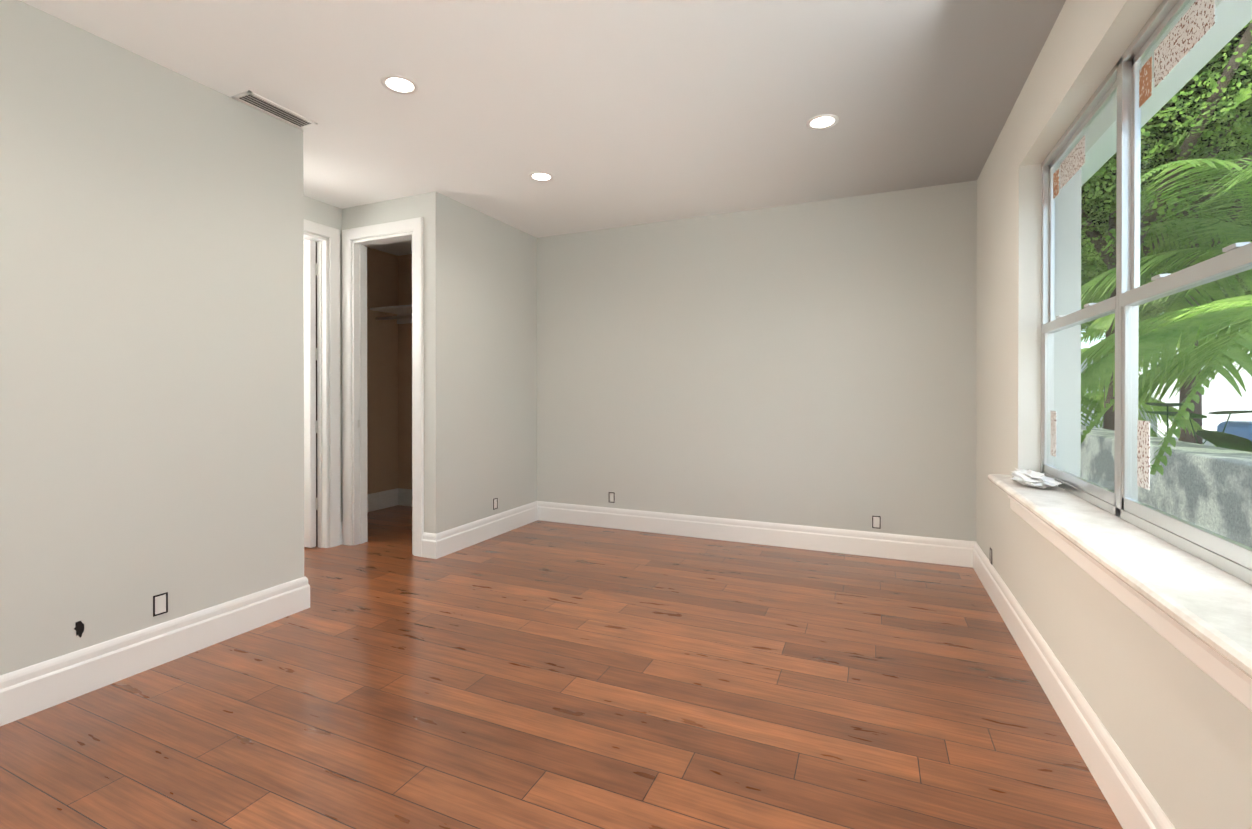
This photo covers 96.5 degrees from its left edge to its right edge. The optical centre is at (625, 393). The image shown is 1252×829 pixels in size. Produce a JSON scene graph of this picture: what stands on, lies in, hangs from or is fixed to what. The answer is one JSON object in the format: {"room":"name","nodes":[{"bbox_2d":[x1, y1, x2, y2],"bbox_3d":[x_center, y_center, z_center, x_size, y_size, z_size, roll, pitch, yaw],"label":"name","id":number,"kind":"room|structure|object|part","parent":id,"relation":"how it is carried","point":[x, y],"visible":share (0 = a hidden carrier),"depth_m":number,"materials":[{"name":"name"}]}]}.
{"room":"empty bedroom","nodes":[
{"label":"empty bedroom","id":0,"kind":"room"},
{"bbox_2d":[0,0,536,674],"bbox_3d":[-2.099,-0.128,2.380,0.120,2.590,6.070,0,0,24],"label":"wall","id":1,"kind":"structure","parent":0,"point":[151,329],"depth_m":2.44,"materials":[{"name":"paint"}]},
{"bbox_2d":[74,621,83,637],"bbox_3d":[-2.127,0.917,2.170,0.001,0.068,0.032,0,0,24],"label":"hole","id":2,"kind":"object","parent":1,"relation":"attached to","point":[79,627],"depth_m":2.17,"materials":[{"name":"black"}]},
{"bbox_2d":[0,576,309,725],"bbox_3d":[-2.504,1.085,1.317,0.040,0.172,3.790,0,0,24],"label":"baseboard","id":3,"kind":"structure","parent":1,"relation":"attached to","point":[34,688],"depth_m":2.31,"materials":[{"name":"white wood"}]},
{"bbox_2d":[153,592,167,616],"bbox_3d":[-2.017,0.912,2.419,0.003,0.088,0.054,0,0,24],"label":"outlet","id":4,"kind":"object","parent":1,"relation":"attached to","point":[160,604],"depth_m":2.42,"materials":[{"name":"white plastic"}]},
{"bbox_2d":[426,501,537,558],"bbox_3d":[-1.095,1.074,4.515,0.042,0.172,1.280,0,0,24],"label":"baseboard","id":5,"kind":"structure","parent":1,"relation":"attached to","point":[441,544],"depth_m":4.34,"materials":[{"name":"white wood"}]},
{"bbox_2d":[304,196,342,521],"bbox_3d":[-2.688,-0.131,3.350,0.120,2.590,2.170,0,0,24],"label":"wall","id":6,"kind":"structure","parent":0,"point":[323,213],"depth_m":4.25,"materials":[{"name":"paint"}]},
{"bbox_2d":[304,240,317,547],"bbox_3d":[-2.702,0.003,4.356,0.865,2.300,0.065,0,0,24],"label":"hall door","id":7,"kind":"structure","parent":6,"relation":"in","point":[309,396],"depth_m":4.19,"materials":[{"name":"white wood"}]},
{"bbox_2d":[316,242,317,546],"bbox_3d":[-2.344,0.005,4.234,0.032,2.312,0.001,0,0,24],"label":"seal","id":8,"kind":"object","parent":6,"relation":"attached to","point":[316,412],"visible":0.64,"depth_m":4.24,"materials":[{"name":"white"}]},
{"bbox_2d":[304,219,340,547],"bbox_3d":[-2.464,-0.046,3.834,0.142,2.418,1.041,0,0,24],"label":"door frame","id":9,"kind":"structure","parent":6,"relation":"attached to","point":[332,234],"depth_m":4.21,"materials":[{"name":"white wood"}]},
{"bbox_2d":[340,521,342,544],"bbox_3d":[-2.191,1.075,4.304,0.022,0.172,0.032,0,0,24],"label":"baseboard","id":10,"kind":"structure","parent":6,"relation":"attached to","point":[341,530],"depth_m":4.29,"materials":[{"name":"white wood"}]},
{"bbox_2d":[304,194,421,544],"bbox_3d":[-2.207,-0.135,4.390,1.700,2.590,0.120,0,0,24],"label":"wall","id":11,"kind":"structure","parent":0,"point":[398,209],"depth_m":4.15,"materials":[{"name":"paint"}]},
{"bbox_2d":[367,488,397,511],"bbox_3d":[-2.612,1.071,5.261,0.020,0.172,1.140,0,0,24],"label":"baseboard","id":12,"kind":"structure","parent":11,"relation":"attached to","point":[388,498],"depth_m":5.61,"materials":[{"name":"white wood"}]},
{"bbox_2d":[342,217,423,556],"bbox_3d":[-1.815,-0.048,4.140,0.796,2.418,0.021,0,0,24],"label":"door frame","id":13,"kind":"structure","parent":11,"relation":"attached to","point":[415,225],"depth_m":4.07,"materials":[{"name":"white wood"}]},
{"bbox_2d":[367,247,411,493],"bbox_3d":[-1.890,-0.136,4.960,1.580,2.590,1.180,0,0,24],"label":"closet wall","id":14,"kind":"structure","parent":0,"point":[389,396],"depth_m":5.70,"materials":[{"name":"paint"}]},
{"bbox_2d":[370,304,411,323],"bbox_3d":[-1.725,-0.783,5.333,1.580,0.120,0.360,0,0,24],"label":"closet shelf","id":15,"kind":"object","parent":14,"relation":"attached to","point":[404,314],"visible":0.27,"depth_m":5.49,"materials":[{"name":"white"}]},
{"bbox_3d":[-1.765,-0.742,5.242,1.580,0.032,0.032,0,0,24],"label":"rod","id":16,"kind":"part","parent":15,"relation":"part of","materials":[{"name":"silver metal"}]},
{"bbox_2d":[20,0,1065,255],"bbox_3d":[-1.609,-1.482,2.160,6.450,0.120,6.310,0,0,24],"label":"ceiling","id":17,"kind":"structure","parent":0,"point":[606,114],"depth_m":2.61,"materials":[{"name":"paint"}]},
{"bbox_2d":[232,90,317,128],"bbox_3d":[-1.756,-1.421,2.807,0.130,0.006,0.355,0,0,24],"label":"ceiling vent","id":18,"kind":"object","parent":17,"relation":"in","point":[242,94],"depth_m":2.79,"materials":[{"name":"white metal"}]},
{"bbox_3d":[-1.756,-1.422,2.807,0.094,0.002,0.319,0,0,24],"label":"air vent slots","id":19,"kind":"part","parent":18,"relation":"part of","materials":[{"name":"grey metal"}]},
{"bbox_2d":[381,75,418,94],"bbox_3d":[-1.040,-1.421,2.570,0.164,0.004,0.164,0,0,24],"label":"recessed light","id":20,"kind":"object","parent":17,"relation":"in","point":[384,79],"depth_m":2.57,"materials":[{"name":"white"}]},
{"bbox_3d":[-1.040,-1.422,2.570,0.118,0.001,0.118,0,0,24],"label":"recessed ceiling light lens","id":21,"kind":"part","parent":20,"relation":"part of","materials":[{"name":"white plastic"}]},
{"bbox_2d":[529,172,553,181],"bbox_3d":[-0.556,-1.425,3.668,0.164,0.004,0.164,0,0,24],"label":"recessed light","id":22,"kind":"object","parent":17,"relation":"in","point":[549,174],"depth_m":3.66,"materials":[{"name":"white"}]},
{"bbox_3d":[-0.556,-1.425,3.668,0.118,0.001,0.118,0,0,24],"label":"recessed ceiling light lens","id":23,"kind":"part","parent":22,"relation":"part of","materials":[{"name":"white plastic"}]},
{"bbox_2d":[806,114,838,129],"bbox_3d":[1.029,-1.422,2.926,0.164,0.004,0.164,0,0,24],"label":"recessed light","id":24,"kind":"object","parent":17,"relation":"in","point":[834,117],"depth_m":2.92,"materials":[{"name":"white"}]},
{"bbox_3d":[1.029,-1.423,2.926,0.118,0.001,0.118,0,0,24],"label":"recessed ceiling light lens","id":25,"kind":"part","parent":24,"relation":"part of","materials":[{"name":"white plastic"}]},
{"bbox_2d":[0,505,1122,828],"bbox_3d":[-1.609,1.198,2.169,6.450,0.060,6.310,0,0,24],"label":"floor","id":26,"kind":"structure","parent":0,"point":[546,675],"depth_m":2.07,"materials":[{"name":"brown wood"}]},
{"bbox_2d":[537,180,976,541],"bbox_3d":[-0.361,-0.137,4.996,6.450,2.590,0.120,0,0,24],"label":"wall","id":27,"kind":"structure","parent":0,"point":[814,364],"depth_m":4.27,"materials":[{"name":"paint"}]},
{"bbox_2d":[398,488,411,505],"bbox_3d":[-1.656,1.071,5.495,1.580,0.172,0.020,0,0,24],"label":"baseboard","id":28,"kind":"structure","parent":27,"relation":"attached to","point":[404,495],"depth_m":5.76,"materials":[{"name":"white"}]},
{"bbox_2d":[538,501,969,566],"bbox_3d":[0.745,1.074,4.437,3.428,0.172,0.020,0,0,24],"label":"baseboard","id":29,"kind":"structure","parent":27,"relation":"attached to","point":[953,552],"depth_m":4.27,"materials":[{"name":"white wood"}]},
{"bbox_2d":[872,516,880,528],"bbox_3d":[1.788,0.917,3.986,0.054,0.088,0.003,0,0,24],"label":"outlet","id":30,"kind":"object","parent":27,"relation":"attached to","point":[876,521],"depth_m":3.99,"materials":[{"name":"white plastic"}]},
{"bbox_3d":[-0.125,0.897,4.829,0.054,0.088,0.003,0,0,24],"label":"outlet","id":31,"kind":"object","parent":27,"relation":"attached to","visible":0},
{"bbox_2d":[609,493,613,501],"bbox_3d":[-0.124,0.897,4.830,0.042,0.076,0.001,0,0,24],"label":"outlet","id":32,"kind":"object","parent":31,"relation":"attached to","point":[611,497],"visible":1,"depth_m":4.83,"materials":[{"name":"white plastic"}]},
{"bbox_2d":[976,0,1251,828],"bbox_3d":[1.232,-0.122,0.912,0.240,2.590,6.310,0,0,24],"label":"wall","id":33,"kind":"structure","parent":0,"point":[1176,723],"depth_m":2.19,"materials":[{"name":"paint"}]},
{"bbox_2d":[970,541,1174,828],"bbox_3d":[1.113,1.087,0.968,0.020,0.172,6.070,0,0,24],"label":"baseboard","id":34,"kind":"structure","parent":33,"relation":"attached to","point":[1131,800],"depth_m":1.83,"materials":[{"name":"white wood"}]},
{"bbox_2d":[988,474,1251,678],"bbox_3d":[1.319,0.418,1.438,0.208,0.035,2.800,0,0,24],"label":"stone sill","id":35,"kind":"structure","parent":33,"relation":"attached to","point":[1208,604],"depth_m":1.27,"materials":[{"name":"white stone"}]},
{"bbox_2d":[1011,468,1061,488],"bbox_3d":[1.789,0.369,2.475,0.162,0.054,0.493,0,0,24],"label":"plastic wrap","id":36,"kind":"object","parent":35,"relation":"on","point":[1031,478],"visible":1,"depth_m":2.38,"materials":[{"name":"white plastic"}]},
{"bbox_2d":[1007,494,1251,711],"bbox_3d":[1.294,0.505,1.449,0.078,0.138,2.800,0,0,24],"label":"trim","id":37,"kind":"structure","parent":33,"relation":"attached to","point":[1230,678],"depth_m":1.31,"materials":[{"name":"white"}]},
{"bbox_2d":[1041,0,1251,584],"bbox_3d":[1.429,-0.339,1.387,0.051,1.480,2.700,0,0,24],"label":"window","id":38,"kind":"structure","parent":33,"relation":"in","point":[1128,79],"depth_m":1.75,"materials":[{"name":"silver metal"}]},
{"label":"outside","id":39,"kind":"structure","parent":0,"visible":0},
{"bbox_2d":[1081,0,1251,546],"bbox_3d":[34.138,-3.611,10.068,65.720,10.603,74.000,0,0,24],"label":"garden","id":40,"kind":"object","parent":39,"point":[1162,212],"depth_m":4.86,"materials":[{"name":"green plant"}]},
{"bbox_3d":[9.452,-3.663,13.467,8.891,5.101,7.011,0,0,24],"label":"tree crown","id":41,"kind":"part","parent":40,"relation":"part of","materials":[{"name":"green plant"}]},
{"bbox_3d":[12.567,-4.419,10.870,9.758,6.357,9.826,0,0,24],"label":"tree crown","id":42,"kind":"part","parent":40,"relation":"part of","materials":[{"name":"green plant"}]},
{"bbox_3d":[9.736,-4.039,8.981,8.183,5.914,8.386,0,0,24],"label":"tree crown","id":43,"kind":"part","parent":40,"relation":"part of","materials":[{"name":"green plant"}]},
{"bbox_3d":[5.651,-3.291,6.665,6.120,4.327,6.472,0,0,24],"label":"tree crown","id":44,"kind":"part","parent":40,"relation":"part of","materials":[{"name":"green plant"}]}
]}

